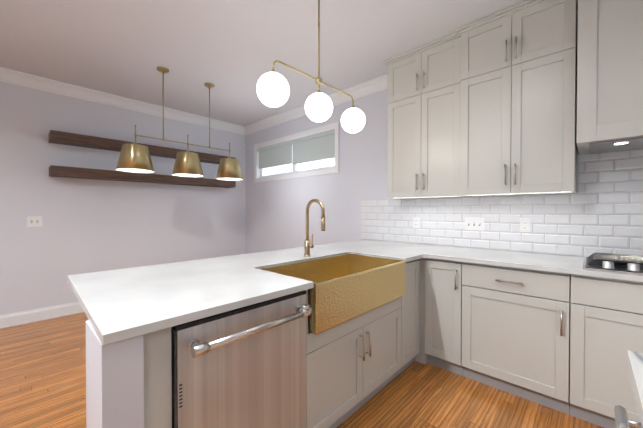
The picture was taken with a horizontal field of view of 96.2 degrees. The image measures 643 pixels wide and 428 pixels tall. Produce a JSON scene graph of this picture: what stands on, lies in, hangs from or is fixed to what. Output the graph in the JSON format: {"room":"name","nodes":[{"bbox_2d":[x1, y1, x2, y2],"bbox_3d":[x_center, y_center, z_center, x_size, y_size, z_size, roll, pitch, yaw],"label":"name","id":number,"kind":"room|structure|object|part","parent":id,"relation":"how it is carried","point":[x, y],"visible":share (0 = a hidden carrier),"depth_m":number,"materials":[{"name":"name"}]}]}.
{"room":"kitchen","nodes":[
{"label":"kitchen","id":0,"kind":"room"},
{"bbox_2d":[0,81,245,314],"bbox_3d":[-3.619,-0.162,2.989,0.120,2.770,6.640,1,1,43],"label":"wall","id":1,"kind":"structure","parent":0,"point":[91,225],"depth_m":3.65,"materials":[{"name":"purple paint"}]},
{"bbox_2d":[27,216,41,226],"bbox_3d":[-3.259,0.082,3.278,0.014,0.121,0.127,1,1,43],"label":"light switch","id":2,"kind":"object","parent":1,"relation":"attached to","point":[34,221],"visible":1,"depth_m":3.28,"materials":[{"name":"white plastic"}]},
{"bbox_2d":[0,301,83,328],"bbox_3d":[-2.420,1.141,4.187,0.014,0.140,3.030,1,1,43],"label":"baseboard","id":3,"kind":"structure","parent":1,"relation":"attached to","point":[23,317],"depth_m":3.30,"materials":[{"name":"white paint"}]},
{"bbox_2d":[0,67,243,134],"bbox_3d":[-3.543,-1.483,2.904,0.088,0.125,6.400,1,1,43],"label":"crown molding","id":4,"kind":"structure","parent":1,"relation":"attached to","point":[10,76],"depth_m":3.72,"materials":[{"name":"white paint"}]},
{"bbox_2d":[48,130,235,163],"bbox_3d":[-2.312,-0.894,4.108,0.249,0.105,2.278,1,1,43],"label":"shelf","id":5,"kind":"object","parent":1,"relation":"attached to","point":[68,138],"visible":0.69,"depth_m":3.61,"materials":[{"name":"brown wood"}]},
{"bbox_2d":[49,165,235,187],"bbox_3d":[-2.312,-0.503,4.112,0.249,0.105,2.278,1,1,43],"label":"shelf","id":6,"kind":"object","parent":1,"relation":"attached to","point":[75,172],"visible":1,"depth_m":3.79,"materials":[{"name":"brown wood"}]},
{"bbox_2d":[0,0,524,125],"bbox_3d":[-1.194,-1.564,0.707,9.720,0.080,6.640,1,1,43],"label":"ceiling","id":7,"kind":"structure","parent":0,"point":[232,51],"depth_m":2.59,"materials":[{"name":"white paint"}]},
{"bbox_2d":[115,67,242,180],"bbox_3d":[-1.515,-0.995,3.269,0.332,1.108,1.362,1,1,43],"label":"linear pendant light","id":8,"kind":"object","parent":7,"relation":"hanging from","point":[135,157],"visible":1,"depth_m":3.14,"materials":[{"name":"gold metal"}]},
{"bbox_3d":[-1.867,-0.562,2.897,0.332,0.248,0.332,1,1,43],"label":"lamp shade","id":9,"kind":"part","parent":8,"relation":"part of","materials":[{"name":"gold metal"}]},
{"bbox_3d":[-1.515,-0.566,3.274,0.332,0.248,0.332,1,1,43],"label":"lamp shade","id":10,"kind":"part","parent":8,"relation":"part of","materials":[{"name":"gold metal"}]},
{"bbox_3d":[-1.163,-0.570,3.650,0.332,0.248,0.332,1,1,43],"label":"lamp shade","id":11,"kind":"part","parent":8,"relation":"part of","materials":[{"name":"gold metal"}]},
{"bbox_2d":[256,0,365,132],"bbox_3d":[-0.017,-1.083,1.953,0.190,0.906,0.960,1,1,43],"label":"globe chandelier","id":12,"kind":"object","parent":7,"relation":"hanging from","point":[273,89],"visible":1,"depth_m":1.88,"materials":[{"name":"white glass"}]},
{"bbox_3d":[-0.017,-0.724,1.957,0.190,0.190,0.960,1,1,43],"label":"glass","id":13,"kind":"part","parent":12,"relation":"part of","materials":[{"name":"white glass"}]},
{"bbox_2d":[0,312,603,427],"bbox_3d":[-1.194,1.276,0.736,9.720,0.060,6.640,1,1,43],"label":"floor","id":14,"kind":"structure","parent":0,"point":[42,373],"depth_m":1.96,"materials":[{"name":"brown wood"}]},
{"bbox_2d":[86,320,143,427],"bbox_3d":[-0.668,0.802,0.929,0.258,0.884,0.102,1,1,43],"label":"wall post","id":15,"kind":"object","parent":14,"relation":"on","point":[114,384],"visible":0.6,"depth_m":0.84,"materials":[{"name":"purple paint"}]},
{"bbox_2d":[143,327,171,427],"bbox_3d":[-0.751,0.800,1.139,0.610,0.884,0.088,1,1,43],"label":"filler panel","id":16,"kind":"object","parent":14,"relation":"on","point":[157,354],"depth_m":0.93,"materials":[{"name":"grey paint"}]},
{"bbox_2d":[171,291,311,427],"bbox_3d":[-0.472,0.803,1.357,0.680,0.873,0.604,1,1,43],"label":"dishwasher","id":17,"kind":"object","parent":14,"relation":"on","point":[244,367],"visible":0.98,"depth_m":1.13,"materials":[{"name":"silver metal"}]},
{"bbox_2d":[261,253,405,427],"bbox_3d":[0.050,0.782,1.957,0.662,0.903,0.980,1,1,43],"label":"base cabinet","id":18,"kind":"object","parent":14,"relation":"on","point":[353,365],"depth_m":1.71,"materials":[{"name":"grey paint"}]},
{"bbox_2d":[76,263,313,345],"bbox_3d":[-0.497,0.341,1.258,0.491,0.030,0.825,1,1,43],"label":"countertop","id":19,"kind":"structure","parent":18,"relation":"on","point":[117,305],"depth_m":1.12,"materials":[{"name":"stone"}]},
{"bbox_2d":[67,247,350,294],"bbox_3d":[-0.455,0.333,2.072,0.558,0.030,2.070,1,1,43],"label":"countertop","id":20,"kind":"structure","parent":18,"relation":"on","point":[127,277],"depth_m":1.71,"materials":[{"name":"stone"}]},
{"bbox_2d":[303,199,324,256],"bbox_3d":[-0.052,0.101,2.135,0.208,0.432,0.058,1,1,43],"label":"faucet","id":21,"kind":"object","parent":20,"relation":"on","point":[307,246],"visible":1,"depth_m":2.17,"materials":[{"name":"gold metal"}]},
{"bbox_3d":[0.103,0.457,1.905,0.517,0.251,0.920,1,1,43],"label":"sink apron","id":22,"kind":"part","parent":18,"relation":"part of","materials":[{"name":"gold metal"}]},
{"bbox_2d":[394,259,419,377],"bbox_3d":[0.486,0.787,2.462,0.610,0.884,0.347,1,1,43],"label":"base cabinet","id":23,"kind":"object","parent":14,"relation":"on","point":[409,325],"visible":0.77,"depth_m":2.25,"materials":[{"name":"grey paint"}]},
{"bbox_2d":[415,258,426,363],"bbox_3d":[0.823,0.783,2.797,0.635,0.884,0.603,1,1,43],"label":"base cabinet","id":24,"kind":"object","parent":14,"relation":"on","point":[421,356],"visible":0.14,"depth_m":2.38,"materials":[{"name":"grey paint"}]},
{"bbox_2d":[425,258,463,375],"bbox_3d":[1.140,0.786,2.463,0.280,0.885,0.663,1,1,43],"label":"base cabinet","id":25,"kind":"object","parent":14,"relation":"on","point":[443,314],"visible":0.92,"depth_m":2.25,"materials":[{"name":"grey paint"}]},
{"bbox_2d":[462,262,570,414],"bbox_3d":[1.467,0.789,2.157,0.610,0.885,0.663,1,1,43],"label":"base cabinet","id":26,"kind":"object","parent":14,"relation":"on","point":[516,331],"visible":1,"depth_m":1.92,"materials":[{"name":"grey paint"}]},
{"bbox_2d":[570,274,642,427],"bbox_3d":[2.043,0.795,1.618,0.962,0.885,0.663,1,1,43],"label":"base cabinet","id":27,"kind":"object","parent":14,"relation":"on","point":[606,324],"visible":0.96,"depth_m":1.64,"materials":[{"name":"grey paint"}]},
{"bbox_2d":[314,239,642,281],"bbox_3d":[1.269,0.332,2.115,3.018,0.030,1.007,1,1,43],"label":"countertop","id":28,"kind":"structure","parent":27,"relation":"on","point":[408,252],"depth_m":2.22,"materials":[{"name":"stone"}]},
{"bbox_2d":[582,252,642,274],"bbox_3d":[2.000,0.297,1.638,0.762,0.050,0.530,1,1,43],"label":"cooktop","id":29,"kind":"object","parent":28,"relation":"in","point":[624,263],"visible":1,"depth_m":1.72,"materials":[{"name":"silver metal"}]},
{"bbox_2d":[614,350,642,427],"bbox_3d":[0.636,0.800,-0.447,1.467,0.915,1.847,1,1,43],"label":"kitchen island","id":30,"kind":"object","parent":14,"relation":"on","point":[635,366],"visible":1,"depth_m":0.62,"materials":[{"name":"grey paint"}]},
{"bbox_2d":[245,89,580,256],"bbox_3d":[1.617,-0.157,2.557,8.120,2.770,0.120,1,1,43],"label":"wall","id":31,"kind":"structure","parent":0,"point":[275,214],"depth_m":3.93,"materials":[{"name":"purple paint"}]},
{"bbox_2d":[254,122,338,182],"bbox_3d":[-0.438,-0.882,4.459,1.928,0.664,0.136,1,1,43],"label":"window","id":32,"kind":"structure","parent":31,"relation":"in","point":[331,126],"depth_m":4.31,"materials":[{"name":"white paint"}]},
{"bbox_2d":[257,129,334,168],"bbox_3d":[-0.450,-0.953,4.445,1.774,0.373,0.052,1,1,43],"label":"window blind","id":33,"kind":"object","parent":32,"relation":"attached to","point":[315,147],"visible":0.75,"depth_m":4.32,"materials":[{"name":"grey fabric"}]},
{"bbox_2d":[244,74,387,134],"bbox_3d":[-0.237,-1.496,4.134,3.060,0.125,0.088,1,1,43],"label":"crown molding","id":34,"kind":"structure","parent":31,"relation":"attached to","point":[363,89],"depth_m":3.74,"materials":[{"name":"white paint"}]},
{"bbox_2d":[383,32,471,198],"bbox_3d":[1.007,-0.853,2.791,0.739,1.384,0.355,1,1,43],"label":"upper cabinet","id":35,"kind":"object","parent":31,"relation":"attached to","point":[424,93],"visible":0.96,"depth_m":2.65,"materials":[{"name":"grey paint"}]},
{"bbox_2d":[361,149,642,256],"bbox_3d":[1.600,-0.069,2.484,3.044,0.764,0.008,1,1,43],"label":"tile backsplash","id":36,"kind":"structure","parent":31,"relation":"attached to","point":[601,211],"depth_m":2.30,"materials":[{"name":"white tile"}]},
{"bbox_2d":[413,217,419,227],"bbox_3d":[0.998,0.088,3.037,0.070,0.116,0.008,1,1,43],"label":"electrical outlet","id":37,"kind":"object","parent":36,"relation":"attached to","point":[416,222],"visible":1,"depth_m":3.03,"materials":[{"name":"white plastic"}]},
{"bbox_2d":[465,218,483,230],"bbox_3d":[1.403,0.090,2.655,0.162,0.116,0.014,1,1,43],"label":"light switch","id":38,"kind":"object","parent":36,"relation":"attached to","point":[476,224],"visible":1,"depth_m":2.65,"materials":[{"name":"white plastic"}]},
{"bbox_2d":[520,218,529,232],"bbox_3d":[1.688,0.091,2.392,0.070,0.116,0.008,1,1,43],"label":"electrical outlet","id":39,"kind":"object","parent":36,"relation":"attached to","point":[524,224],"visible":1,"depth_m":2.39,"materials":[{"name":"white plastic"}]},
{"bbox_2d":[455,0,577,196],"bbox_3d":[1.516,-0.848,2.287,0.756,1.384,0.395,1,1,43],"label":"upper cabinet","id":40,"kind":"object","parent":31,"relation":"attached to","point":[518,115],"visible":0.98,"depth_m":2.12,"materials":[{"name":"grey paint"}]},
{"bbox_2d":[577,0,642,154],"bbox_3d":[2.111,-0.988,1.660,0.944,1.089,0.497,1,1,43],"label":"wall cabinet","id":41,"kind":"object","parent":31,"relation":"attached to","point":[610,72],"visible":1,"depth_m":1.71,"materials":[{"name":"grey paint"}]},
{"bbox_2d":[590,137,642,153],"bbox_3d":[2.113,-0.436,1.659,0.834,0.013,0.410,1,1,43],"label":"hood insert","id":42,"kind":"object","parent":41,"relation":"attached to","point":[636,143],"visible":0.98,"depth_m":1.81,"materials":[{"name":"silver metal"}]},
{"label":"outside","id":43,"kind":"structure","parent":0,"visible":0},
{"bbox_2d":[263,158,334,175],"bbox_3d":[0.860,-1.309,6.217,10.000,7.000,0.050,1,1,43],"label":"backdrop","id":44,"kind":"structure","parent":43,"point":[286,168],"depth_m":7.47,"materials":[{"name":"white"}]}
]}

